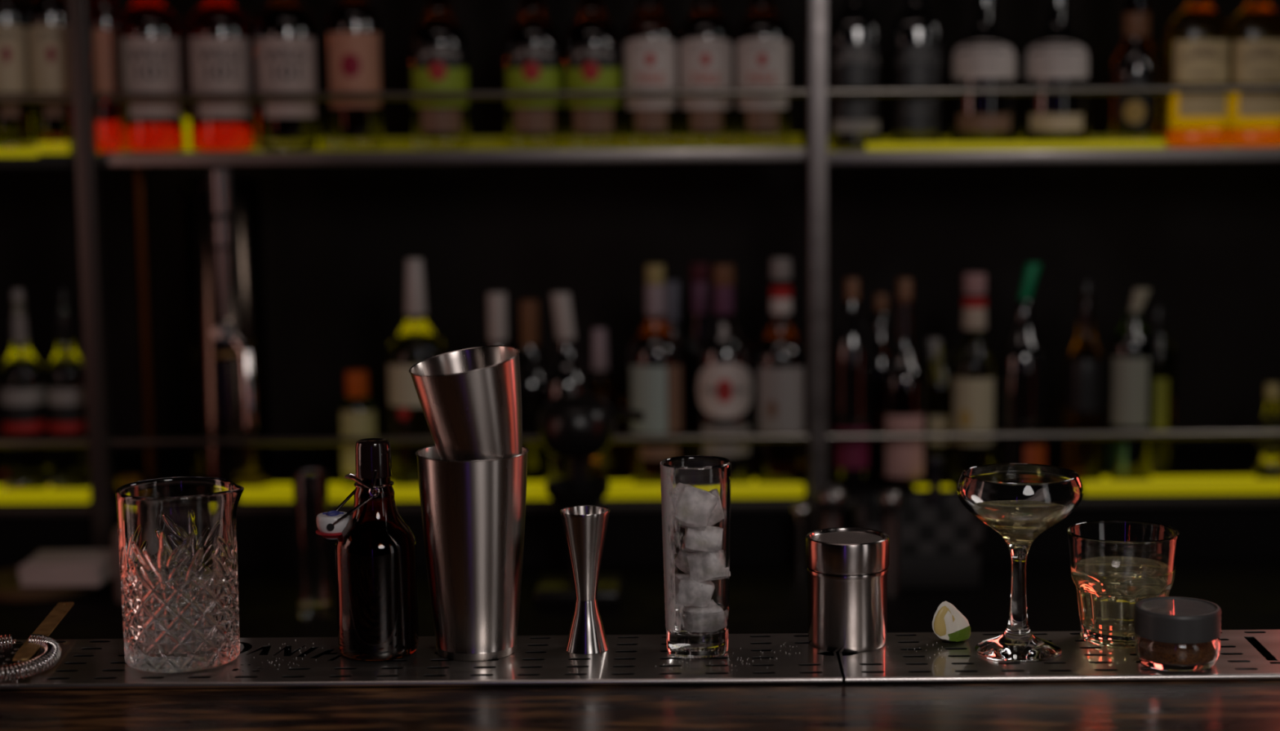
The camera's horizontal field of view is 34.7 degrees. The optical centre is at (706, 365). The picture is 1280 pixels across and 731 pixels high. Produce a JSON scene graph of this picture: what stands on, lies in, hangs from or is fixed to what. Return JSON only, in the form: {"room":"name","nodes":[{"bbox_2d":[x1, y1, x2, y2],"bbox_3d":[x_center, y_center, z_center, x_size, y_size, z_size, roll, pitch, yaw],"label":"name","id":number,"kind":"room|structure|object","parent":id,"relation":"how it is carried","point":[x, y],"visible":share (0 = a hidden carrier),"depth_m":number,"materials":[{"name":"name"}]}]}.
{"room":"bar","nodes":[
{"label":"bar","id":0,"kind":"room"},
{"bbox_2d":[0,0,1279,451],"bbox_3d":[-0.003,-0.409,3.249,5.600,3.000,0.150,0,7,0],"label":"wall","id":1,"kind":"structure","parent":0,"point":[1203,237],"depth_m":3.20,"materials":[{"name":"black paint"}]},
{"bbox_3d":[0.012,1.472,0.769,5.600,0.100,5.550,0,7,0],"label":"floor","id":2,"kind":"structure","parent":0,"visible":0},
{"bbox_2d":[0,429,1279,639],"bbox_3d":[0.005,0.623,2.848,3.400,1.055,0.890,0,7,0],"label":"countertop","id":3,"kind":"structure","parent":2,"relation":"on","point":[1226,519],"depth_m":2.84,"materials":[{"name":"black"}]},
{"bbox_2d":[0,288,50,488],"bbox_3d":[-0.965,0.033,2.889,0.062,0.284,0.063,-3,8,-18],"label":"bottle","id":4,"kind":"object","parent":3,"relation":"on","point":[23,397],"visible":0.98,"depth_m":2.87,"materials":[{"name":"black glass"}]},
{"bbox_2d":[0,567,97,602],"bbox_3d":[-0.894,0.291,2.740,0.160,0.015,0.160,0,7,0],"label":"serving board","id":5,"kind":"object","parent":3,"relation":"on","point":[11,591],"visible":0.47,"depth_m":2.68,"materials":[{"name":"brown wood"}]},
{"bbox_2d":[19,575,113,586],"bbox_3d":[-0.847,0.282,2.729,0.106,0.003,0.090,0,7,2],"label":"paper napkin","id":6,"kind":"object","parent":5,"relation":"on","point":[20,584],"visible":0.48,"depth_m":2.69,"materials":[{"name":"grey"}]},
{"bbox_2d":[20,572,113,584],"bbox_3d":[-0.845,0.279,2.728,0.106,0.003,0.090,0,7,3],"label":"paper napkin","id":7,"kind":"object","parent":6,"relation":"on","point":[111,574],"visible":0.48,"depth_m":2.69,"materials":[{"name":"grey paper"}]},
{"bbox_2d":[20,568,113,582],"bbox_3d":[-0.845,0.276,2.728,0.106,0.003,0.090,0,7,1],"label":"paper napkin","id":8,"kind":"object","parent":7,"relation":"on","point":[111,571],"visible":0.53,"depth_m":2.68,"materials":[{"name":"grey paper"}]},
{"bbox_2d":[18,565,113,579],"bbox_3d":[-0.848,0.273,2.727,0.106,0.003,0.090,0,7,0],"label":"paper napkin","id":9,"kind":"object","parent":8,"relation":"on","point":[112,566],"visible":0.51,"depth_m":2.68,"materials":[{"name":"grey paper"}]},
{"bbox_2d":[18,563,113,577],"bbox_3d":[-0.849,0.269,2.727,0.106,0.003,0.090,0,7,0],"label":"paper napkin","id":10,"kind":"object","parent":9,"relation":"on","point":[110,566],"visible":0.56,"depth_m":2.68,"materials":[{"name":"grey paper"}]},
{"bbox_2d":[17,561,113,573],"bbox_3d":[-0.848,0.266,2.727,0.106,0.003,0.090,0,7,3],"label":"paper napkin","id":11,"kind":"object","parent":10,"relation":"on","point":[111,563],"visible":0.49,"depth_m":2.68,"materials":[{"name":"grey paper"}]},
{"bbox_2d":[21,558,113,572],"bbox_3d":[-0.846,0.263,2.726,0.106,0.003,0.090,-1,7,-2],"label":"paper napkin","id":12,"kind":"object","parent":11,"relation":"on","point":[101,568],"visible":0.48,"depth_m":2.68,"materials":[{"name":"grey paper"}]},
{"bbox_2d":[17,557,112,568],"bbox_3d":[-0.848,0.259,2.726,0.106,0.003,0.090,0,7,2],"label":"paper napkin","id":13,"kind":"object","parent":12,"relation":"on","point":[20,566],"visible":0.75,"depth_m":2.68,"materials":[{"name":"grey paper"}]},
{"bbox_2d":[22,549,112,567],"bbox_3d":[-0.845,0.256,2.725,0.106,0.003,0.090,-1,7,-3],"label":"paper napkin","id":14,"kind":"object","parent":13,"relation":"on","point":[89,557],"visible":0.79,"depth_m":2.72,"materials":[{"name":"grey"}]},
{"bbox_2d":[45,288,89,488],"bbox_3d":[-0.901,0.033,2.889,0.058,0.283,0.058,-3,8,-17],"label":"bottle","id":15,"kind":"object","parent":3,"relation":"on","point":[65,388],"visible":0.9,"depth_m":2.87,"materials":[{"name":"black glass"}]},
{"bbox_2d":[111,526,121,604],"bbox_3d":[-0.745,0.238,2.663,0.052,0.137,0.052,0,7,0],"label":"squeeze bottle","id":16,"kind":"object","parent":3,"relation":"on","point":[117,591],"visible":0.09,"depth_m":2.65,"materials":[{"name":"grey plastic"}]},
{"bbox_2d":[116,474,140,488],"bbox_3d":[-0.814,0.165,2.886,0.033,0.020,0.033,0,7,0],"label":"jar","id":17,"kind":"object","parent":3,"relation":"on","point":[122,480],"visible":0.58,"depth_m":2.87,"materials":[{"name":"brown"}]},
{"bbox_2d":[132,165,159,479],"bbox_3d":[-0.806,-0.064,2.945,0.020,0.460,0.020,0,7,0],"label":"copper pipe","id":18,"kind":"object","parent":3,"relation":"on","point":[139,174],"visible":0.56,"depth_m":2.94,"materials":[{"name":"brown metal"}]},
{"bbox_2d":[178,166,278,487],"bbox_3d":[-0.678,-0.055,2.888,0.132,0.454,0.189,-2,8,-13],"label":"tower","id":19,"kind":"object","parent":3,"relation":"on","point":[228,389],"visible":0.88,"depth_m":2.87,"materials":[{"name":"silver metal"}]},
{"bbox_2d":[208,166,257,428],"bbox_3d":[-0.653,-0.095,2.827,0.063,0.358,0.075,0,7,0],"label":"tap","id":20,"kind":"object","parent":19,"relation":"on","point":[233,385],"depth_m":2.85,"materials":[{"name":"silver metal"}]},
{"bbox_2d":[292,469,330,619],"bbox_3d":[-0.495,0.224,2.572,0.044,0.184,0.044,0,7,0],"label":"clear glass","id":21,"kind":"object","parent":3,"relation":"on","point":[310,486],"visible":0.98,"depth_m":2.56,"materials":[{"name":"white"}]},
{"bbox_2d":[339,369,376,486],"bbox_3d":[-0.492,0.089,2.896,0.051,0.164,0.051,-2,7,-10],"label":"bottle","id":22,"kind":"object","parent":3,"relation":"on","point":[357,412],"visible":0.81,"depth_m":2.88,"materials":[{"name":"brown glass"}]},
{"bbox_2d":[386,257,445,485],"bbox_3d":[-0.408,0.010,2.886,0.083,0.322,0.084,-1,7,-8],"label":"bottle","id":23,"kind":"object","parent":3,"relation":"on","point":[415,342],"visible":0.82,"depth_m":2.86,"materials":[{"name":"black glass"}]},
{"bbox_2d":[487,292,523,446],"bbox_3d":[-0.293,0.033,2.889,0.065,0.273,0.065,-1,7,-6],"label":"wine bottle","id":24,"kind":"object","parent":3,"relation":"on","point":[496,301],"visible":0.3,"depth_m":2.87,"materials":[{"name":"black glass"}]},
{"bbox_2d":[519,299,547,476],"bbox_3d":[-0.255,0.032,2.975,0.067,0.254,0.067,-1,7,-5],"label":"wine bottle","id":25,"kind":"object","parent":3,"relation":"on","point":[533,369],"visible":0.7,"depth_m":2.95,"materials":[{"name":"black glass"}]},
{"bbox_2d":[542,292,592,483],"bbox_3d":[-0.197,0.033,2.889,0.069,0.272,0.069,-1,7,-4],"label":"wine bottle","id":26,"kind":"object","parent":3,"relation":"on","point":[566,375],"visible":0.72,"depth_m":2.87,"materials":[{"name":"black glass"}]},
{"bbox_2d":[533,394,644,606],"bbox_3d":[-0.150,0.169,2.651,0.143,0.266,0.110,0,7,0],"label":"press","id":27,"kind":"object","parent":3,"relation":"on","point":[577,428],"visible":0.92,"depth_m":2.61,"materials":[{"name":"black plastic"}]},
{"bbox_2d":[545,478,609,510],"bbox_3d":[-0.167,0.171,2.646,0.084,0.037,0.084,0,7,0],"label":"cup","id":28,"kind":"object","parent":27,"relation":"on","point":[564,492],"depth_m":2.62,"materials":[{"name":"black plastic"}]},
{"bbox_2d":[589,328,629,477],"bbox_3d":[-0.154,0.051,2.978,0.082,0.212,0.082,-1,7,-3],"label":"bottle","id":29,"kind":"object","parent":3,"relation":"on","point":[614,461],"visible":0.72,"depth_m":2.96,"materials":[{"name":"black glass"}]},
{"bbox_2d":[0,0,1279,549],"bbox_3d":[-0.153,-0.391,2.838,2.700,1.330,0.190,0,7,0],"label":"shelving","id":30,"kind":"object","parent":3,"relation":"on","point":[820,153],"visible":0.6,"depth_m":2.78,"materials":[{"name":"silver metal"}]},
{"bbox_2d":[0,0,33,148],"bbox_3d":[-0.969,-0.451,2.832,0.060,0.316,0.061,-3,8,-18],"label":"bottle","id":31,"kind":"object","parent":30,"relation":"on","point":[15,117],"visible":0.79,"depth_m":2.82,"materials":[{"name":"clear glass"}]},
{"bbox_2d":[26,0,74,154],"bbox_3d":[-0.907,-0.452,2.832,0.060,0.315,0.061,-3,8,-17],"label":"bottle","id":32,"kind":"object","parent":30,"relation":"on","point":[47,24],"visible":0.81,"depth_m":2.81,"materials":[{"name":"clear glass"}]},
{"bbox_2d":[90,0,124,151],"bbox_3d":[-0.840,-0.458,2.862,0.047,0.316,0.047,-3,8,-16],"label":"bottle","id":33,"kind":"object","parent":30,"relation":"on","point":[105,14],"visible":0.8,"depth_m":2.85,"materials":[{"name":"red glass"}]},
{"bbox_2d":[115,0,186,152],"bbox_3d":[-0.771,-0.453,2.832,0.087,0.313,0.089,-2,8,-15],"label":"bottle","id":34,"kind":"object","parent":30,"relation":"on","point":[148,33],"visible":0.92,"depth_m":2.81,"materials":[{"name":"red glass"}]},
{"bbox_2d":[186,0,255,151],"bbox_3d":[-0.674,-0.453,2.832,0.087,0.312,0.089,-2,8,-13],"label":"bottle","id":35,"kind":"object","parent":30,"relation":"on","point":[219,33],"visible":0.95,"depth_m":2.81,"materials":[{"name":"red glass"}]},
{"bbox_2d":[253,0,320,151],"bbox_3d":[-0.582,-0.454,2.832,0.087,0.311,0.089,-2,7,-11],"label":"bottle","id":36,"kind":"object","parent":30,"relation":"on","point":[286,53],"visible":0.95,"depth_m":2.81,"materials":[{"name":"clear glass"}]},
{"bbox_2d":[325,0,384,151],"bbox_3d":[-0.488,-0.454,2.832,0.074,0.310,0.076,-2,7,-10],"label":"bottle","id":37,"kind":"object","parent":30,"relation":"on","point":[353,28],"visible":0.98,"depth_m":2.81,"materials":[{"name":"clear glass"}]},
{"bbox_2d":[410,0,469,150],"bbox_3d":[-0.370,-0.455,2.832,0.078,0.310,0.080,-1,7,-7],"label":"bottle","id":38,"kind":"object","parent":30,"relation":"on","point":[438,42],"visible":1,"depth_m":2.81,"materials":[{"name":"clear glass"}]},
{"bbox_2d":[504,0,563,149],"bbox_3d":[-0.240,-0.455,2.832,0.078,0.308,0.080,-1,7,-5],"label":"bottle","id":39,"kind":"object","parent":30,"relation":"on","point":[532,45],"visible":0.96,"depth_m":2.81,"materials":[{"name":"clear glass"}]},
{"bbox_2d":[564,0,622,148],"bbox_3d":[-0.158,-0.456,2.832,0.078,0.308,0.080,-1,7,-3],"label":"bottle","id":40,"kind":"object","parent":30,"relation":"on","point":[592,42],"visible":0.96,"depth_m":2.81,"materials":[{"name":"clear glass"}]},
{"bbox_2d":[623,0,678,148],"bbox_3d":[-0.078,-0.456,2.832,0.074,0.307,0.076,-1,7,-1],"label":"bottle","id":41,"kind":"object","parent":30,"relation":"on","point":[650,36],"visible":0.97,"depth_m":2.81,"materials":[{"name":"clear glass"}]},
{"bbox_2d":[678,0,733,147],"bbox_3d":[-0.001,-0.456,2.832,0.074,0.307,0.076,0,7,0],"label":"bottle","id":42,"kind":"object","parent":30,"relation":"on","point":[705,36],"visible":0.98,"depth_m":2.81,"materials":[{"name":"clear glass"}]},
{"bbox_2d":[735,0,789,147],"bbox_3d":[0.077,-0.456,2.832,0.074,0.306,0.076,0,7,2],"label":"bottle","id":43,"kind":"object","parent":30,"relation":"on","point":[762,36],"visible":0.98,"depth_m":2.81,"materials":[{"name":"clear glass"}]},
{"bbox_2d":[831,0,879,151],"bbox_3d":[0.206,-0.454,2.832,0.068,0.310,0.070,0,7,0],"label":"bottle","id":44,"kind":"object","parent":30,"relation":"on","point":[855,31],"visible":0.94,"depth_m":2.81,"materials":[{"name":"black glass"}]},
{"bbox_2d":[892,0,942,150],"bbox_3d":[0.291,-0.455,2.832,0.068,0.310,0.070,0,7,0],"label":"bottle","id":45,"kind":"object","parent":30,"relation":"on","point":[917,32],"visible":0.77,"depth_m":2.81,"materials":[{"name":"black glass"}]},
{"bbox_2d":[950,0,1018,142],"bbox_3d":[0.385,-0.444,2.834,0.094,0.288,0.096,1,7,8],"label":"bottle","id":46,"kind":"object","parent":30,"relation":"on","point":[984,57],"visible":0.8,"depth_m":2.81,"materials":[{"name":"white glass"}]},
{"bbox_2d":[1022,0,1091,149],"bbox_3d":[0.485,-0.445,2.834,0.094,0.287,0.096,1,7,10],"label":"bottle","id":47,"kind":"object","parent":30,"relation":"on","point":[1057,57],"visible":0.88,"depth_m":2.81,"materials":[{"name":"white glass"}]},
{"bbox_2d":[1109,0,1159,148],"bbox_3d":[0.594,-0.456,2.833,0.068,0.307,0.069,1,7,12],"label":"bottle","id":48,"kind":"object","parent":30,"relation":"on","point":[1135,61],"visible":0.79,"depth_m":2.82,"materials":[{"name":"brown glass"}]},
{"bbox_2d":[1164,0,1230,147],"bbox_3d":[0.680,-0.456,2.833,0.082,0.307,0.084,0,7,0],"label":"bottle","id":49,"kind":"object","parent":30,"relation":"on","point":[1198,42],"visible":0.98,"depth_m":2.81,"materials":[{"name":"orange"}]},
{"bbox_2d":[1226,0,1279,147],"bbox_3d":[0.762,-0.457,2.833,0.082,0.306,0.084,0,7,0],"label":"bottle","id":50,"kind":"object","parent":30,"relation":"on","point":[1253,117],"visible":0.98,"depth_m":2.81,"materials":[{"name":"orange"}]},
{"bbox_2d":[0,558,1279,639],"bbox_3d":[0.002,0.303,2.807,3.400,0.040,0.890,0,7,0],"label":"countertop","id":51,"kind":"structure","parent":3,"relation":"on","point":[765,597],"depth_m":2.63,"materials":[{"name":"black"}]},
{"bbox_2d":[629,263,684,484],"bbox_3d":[-0.071,0.013,2.887,0.076,0.311,0.077,-1,7,-1],"label":"bottle","id":52,"kind":"object","parent":3,"relation":"on","point":[655,354],"visible":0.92,"depth_m":2.86,"materials":[{"name":"clear glass"}]},
{"bbox_2d":[664,280,685,456],"bbox_3d":[-0.049,0.018,2.963,0.035,0.281,0.035,-1,7,-1],"label":"bottle","id":53,"kind":"object","parent":3,"relation":"on","point":[672,287],"visible":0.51,"depth_m":2.94,"materials":[{"name":"black glass"}]},
{"bbox_2d":[688,262,709,455],"bbox_3d":[-0.009,0.005,2.962,0.035,0.306,0.035,0,7,0],"label":"bottle","id":54,"kind":"object","parent":3,"relation":"on","point":[699,272],"visible":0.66,"depth_m":2.94,"materials":[{"name":"black glass"}]},
{"bbox_2d":[695,263,753,483],"bbox_3d":[0.025,0.012,2.886,0.081,0.310,0.083,0,7,1],"label":"bottle","id":55,"kind":"object","parent":3,"relation":"on","point":[724,361],"visible":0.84,"depth_m":2.86,"materials":[{"name":"black glass"}]},
{"bbox_2d":[754,257,808,483],"bbox_3d":[0.105,0.008,2.886,0.076,0.318,0.077,0,7,2],"label":"bottle","id":56,"kind":"object","parent":3,"relation":"on","point":[780,357],"visible":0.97,"depth_m":2.86,"materials":[{"name":"clear glass"}]},
{"bbox_2d":[792,504,809,577],"bbox_3d":[0.128,0.236,2.773,0.024,0.098,0.024,0,7,0],"label":"spoon","id":57,"kind":"object","parent":3,"relation":"on","point":[801,511],"visible":0.99,"depth_m":2.77,"materials":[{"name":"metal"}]},
{"bbox_2d":[817,484,847,529],"bbox_3d":[0.165,0.226,2.694,0.040,0.139,0.040,0,7,0],"label":"stopper","id":58,"kind":"object","parent":3,"relation":"on","point":[831,498],"visible":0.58,"depth_m":2.68,"materials":[{"name":"silver metal"}]},
{"bbox_2d":[831,278,871,484],"bbox_3d":[0.205,0.021,2.888,0.056,0.289,0.057,0,7,4],"label":"bottle","id":59,"kind":"object","parent":3,"relation":"on","point":[851,357],"visible":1,"depth_m":2.87,"materials":[{"name":"black glass"}]},
{"bbox_2d":[871,293,893,474],"bbox_3d":[0.253,0.025,2.970,0.052,0.259,0.052,0,7,5],"label":"bottle","id":60,"kind":"object","parent":3,"relation":"on","point":[882,348],"visible":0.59,"depth_m":2.95,"materials":[{"name":"black glass"}]},
{"bbox_2d":[880,488,902,597],"bbox_3d":[0.239,0.229,2.656,0.028,0.140,0.028,0,7,0],"label":"stopper","id":61,"kind":"object","parent":3,"relation":"on","point":[891,500],"visible":0.94,"depth_m":2.65,"materials":[{"name":"silver metal"}]},
{"bbox_2d":[878,278,928,484],"bbox_3d":[0.279,0.021,2.888,0.070,0.288,0.071,0,7,6],"label":"bottle","id":62,"kind":"object","parent":3,"relation":"on","point":[904,380],"visible":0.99,"depth_m":2.87,"materials":[{"name":"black glass"}]},
{"bbox_2d":[852,493,982,590],"bbox_3d":[0.280,0.235,2.725,0.168,0.111,0.093,0,7,0],"label":"woven basket","id":63,"kind":"object","parent":3,"relation":"on","point":[940,548],"visible":0.62,"depth_m":2.68,"materials":[{"name":"black"}]},
{"bbox_2d":[927,454,942,507],"bbox_3d":[0.303,0.180,2.718,0.028,0.125,0.028,0,7,0],"label":"muddler","id":64,"kind":"object","parent":63,"relation":"in","point":[935,463],"visible":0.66,"depth_m":2.71,"materials":[{"name":"black"}]},
{"bbox_2d":[926,337,952,473],"bbox_3d":[0.338,0.057,2.979,0.060,0.193,0.060,0,7,7],"label":"bottle","id":65,"kind":"object","parent":3,"relation":"on","point":[940,372],"visible":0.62,"depth_m":2.96,"materials":[{"name":"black glass"}]},
{"bbox_2d":[951,272,995,483],"bbox_3d":[0.376,0.018,2.883,0.060,0.295,0.061,0,7,7],"label":"bottle","id":66,"kind":"object","parent":3,"relation":"on","point":[973,391],"visible":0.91,"depth_m":2.86,"materials":[{"name":"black glass"}]},
{"bbox_2d":[997,262,1048,465],"bbox_3d":[0.447,0.010,2.887,0.069,0.308,0.069,1,7,9],"label":"bottle","id":67,"kind":"object","parent":3,"relation":"on","point":[1023,370],"visible":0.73,"depth_m":2.87,"materials":[{"name":"black glass"}]},
{"bbox_2d":[1064,280,1103,482],"bbox_3d":[0.534,0.022,2.889,0.052,0.283,0.053,1,7,10],"label":"bottle","id":68,"kind":"object","parent":3,"relation":"on","point":[1084,411],"visible":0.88,"depth_m":2.87,"materials":[{"name":"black glass"}]},
{"bbox_2d":[1106,288,1155,479],"bbox_3d":[0.599,0.027,2.889,0.063,0.271,0.064,1,7,12],"label":"bottle","id":69,"kind":"object","parent":3,"relation":"on","point":[1131,353],"visible":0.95,"depth_m":2.87,"materials":[{"name":"green glass"}]},
{"bbox_2d":[1149,306,1176,474],"bbox_3d":[0.648,0.035,2.951,0.055,0.240,0.056,1,7,12],"label":"bottle","id":70,"kind":"object","parent":3,"relation":"on","point":[1165,364],"visible":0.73,"depth_m":2.93,"materials":[{"name":"yellow"}]},
{"bbox_2d":[1252,382,1279,479],"bbox_3d":[0.800,0.093,2.898,0.051,0.136,0.051,2,8,15],"label":"bottle","id":71,"kind":"object","parent":3,"relation":"on","point":[1268,467],"visible":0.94,"depth_m":2.89,"materials":[{"name":"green glass"}]},
{"bbox_2d":[0,681,1279,730],"bbox_3d":[0.006,0.808,1.440,3.200,1.046,0.750,0,7,0],"label":"countertop","id":72,"kind":"structure","parent":2,"relation":"on","point":[1187,706],"depth_m":1.57,"materials":[{"name":"brown wood"}]},
{"bbox_2d":[0,633,842,691],"bbox_3d":[-0.420,0.256,1.709,1.057,0.023,0.142,0,7,0],"label":"drip tray","id":73,"kind":"object","parent":72,"relation":"on","point":[630,660],"visible":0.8,"depth_m":1.68,"materials":[{"name":"silver metal"}]},
{"bbox_2d":[0,602,74,682],"bbox_3d":[-0.583,0.231,1.731,0.081,0.022,0.203,-2,8,-13],"label":"strainer","id":74,"kind":"object","parent":73,"relation":"on","point":[42,650],"visible":1,"depth_m":1.68,"materials":[{"name":"silver metal"}]},
{"bbox_2d":[115,476,244,673],"bbox_3d":[-0.438,0.173,1.703,0.096,0.146,0.096,-6,9,-37],"label":"glass","id":75,"kind":"object","parent":73,"relation":"on","point":[178,546],"visible":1,"depth_m":1.67,"materials":[{"name":"white"}]},
{"bbox_2d":[315,438,418,662],"bbox_3d":[-0.281,0.152,1.713,0.078,0.181,0.068,-5,9,-33],"label":"bottle","id":76,"kind":"object","parent":73,"relation":"on","point":[375,550],"visible":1,"depth_m":1.69,"materials":[{"name":"brown glass"}]},
{"bbox_2d":[415,445,528,661],"bbox_3d":[-0.195,0.156,1.718,0.094,0.171,0.094,-5,9,-32],"label":"tin","id":77,"kind":"object","parent":73,"relation":"on","point":[473,512],"visible":0.96,"depth_m":1.69,"materials":[{"name":"silver metal"}]},
{"bbox_2d":[408,345,522,461],"bbox_3d":[-0.199,0.044,1.692,0.092,0.113,0.091,2,8,16],"label":"tin","id":78,"kind":"object","parent":77,"relation":"in","point":[470,399],"visible":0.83,"depth_m":1.67,"materials":[{"name":"silver metal"}]},
{"bbox_2d":[560,505,609,654],"bbox_3d":[-0.102,0.180,1.727,0.042,0.119,0.042,5,9,37],"label":"jigger","id":79,"kind":"object","parent":73,"relation":"on","point":[584,526],"visible":1,"depth_m":1.72,"materials":[{"name":"silver metal"}]},
{"bbox_2d":[660,455,731,659],"bbox_3d":[-0.008,0.160,1.711,0.059,0.162,0.059,3,8,25],"label":"glass","id":80,"kind":"object","parent":73,"relation":"on","point":[695,490],"visible":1,"depth_m":1.69,"materials":[{"name":"white"}]},
{"bbox_2d":[655,645,799,671],"bbox_3d":[0.018,0.242,1.704,0.120,0.001,0.085,0,7,0],"label":"grains","id":81,"kind":"object","parent":73,"relation":"on","point":[780,646],"visible":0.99,"depth_m":1.70,"materials":[{"name":"white"}]},
{"bbox_2d":[835,630,1279,684],"bbox_3d":[0.681,0.247,1.709,1.141,0.023,0.142,0,7,0],"label":"drip tray","id":82,"kind":"object","parent":72,"relation":"on","point":[1245,655],"visible":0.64,"depth_m":1.68,"materials":[{"name":"silver metal"}]},
{"bbox_2d":[805,527,889,653],"bbox_3d":[0.120,0.190,1.740,0.071,0.093,0.071,0,7,0],"label":"canister","id":83,"kind":"object","parent":82,"relation":"on","point":[847,568],"visible":1,"depth_m":1.71,"materials":[{"name":"silver metal"}]},
{"bbox_2d":[932,600,970,642],"bbox_3d":[0.206,0.217,1.744,0.038,0.038,0.024,-3,8,-20],"label":"wedge","id":84,"kind":"object","parent":82,"relation":"on","point":[948,624],"visible":1,"depth_m":1.73,"materials":[{"name":"beige"}]},
{"bbox_2d":[956,463,1083,662],"bbox_3d":[0.260,0.164,1.706,0.104,0.151,0.104,0,7,0],"label":"coupe glass","id":85,"kind":"object","parent":82,"relation":"on","point":[1020,502],"visible":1,"depth_m":1.69,"materials":[{"name":"white"}]},
{"bbox_2d":[1067,520,1179,648],"bbox_3d":[0.354,0.187,1.745,0.095,0.094,0.095,0,7,0],"label":"glass","id":86,"kind":"object","parent":82,"relation":"on","point":[1116,565],"visible":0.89,"depth_m":1.72,"materials":[{"name":"white"}]},
{"bbox_2d":[1133,596,1221,672],"bbox_3d":[0.384,0.220,1.672,0.069,0.048,0.069,3,8,22],"label":"spice jar","id":87,"kind":"object","parent":82,"relation":"on","point":[1179,634],"visible":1,"depth_m":1.65,"materials":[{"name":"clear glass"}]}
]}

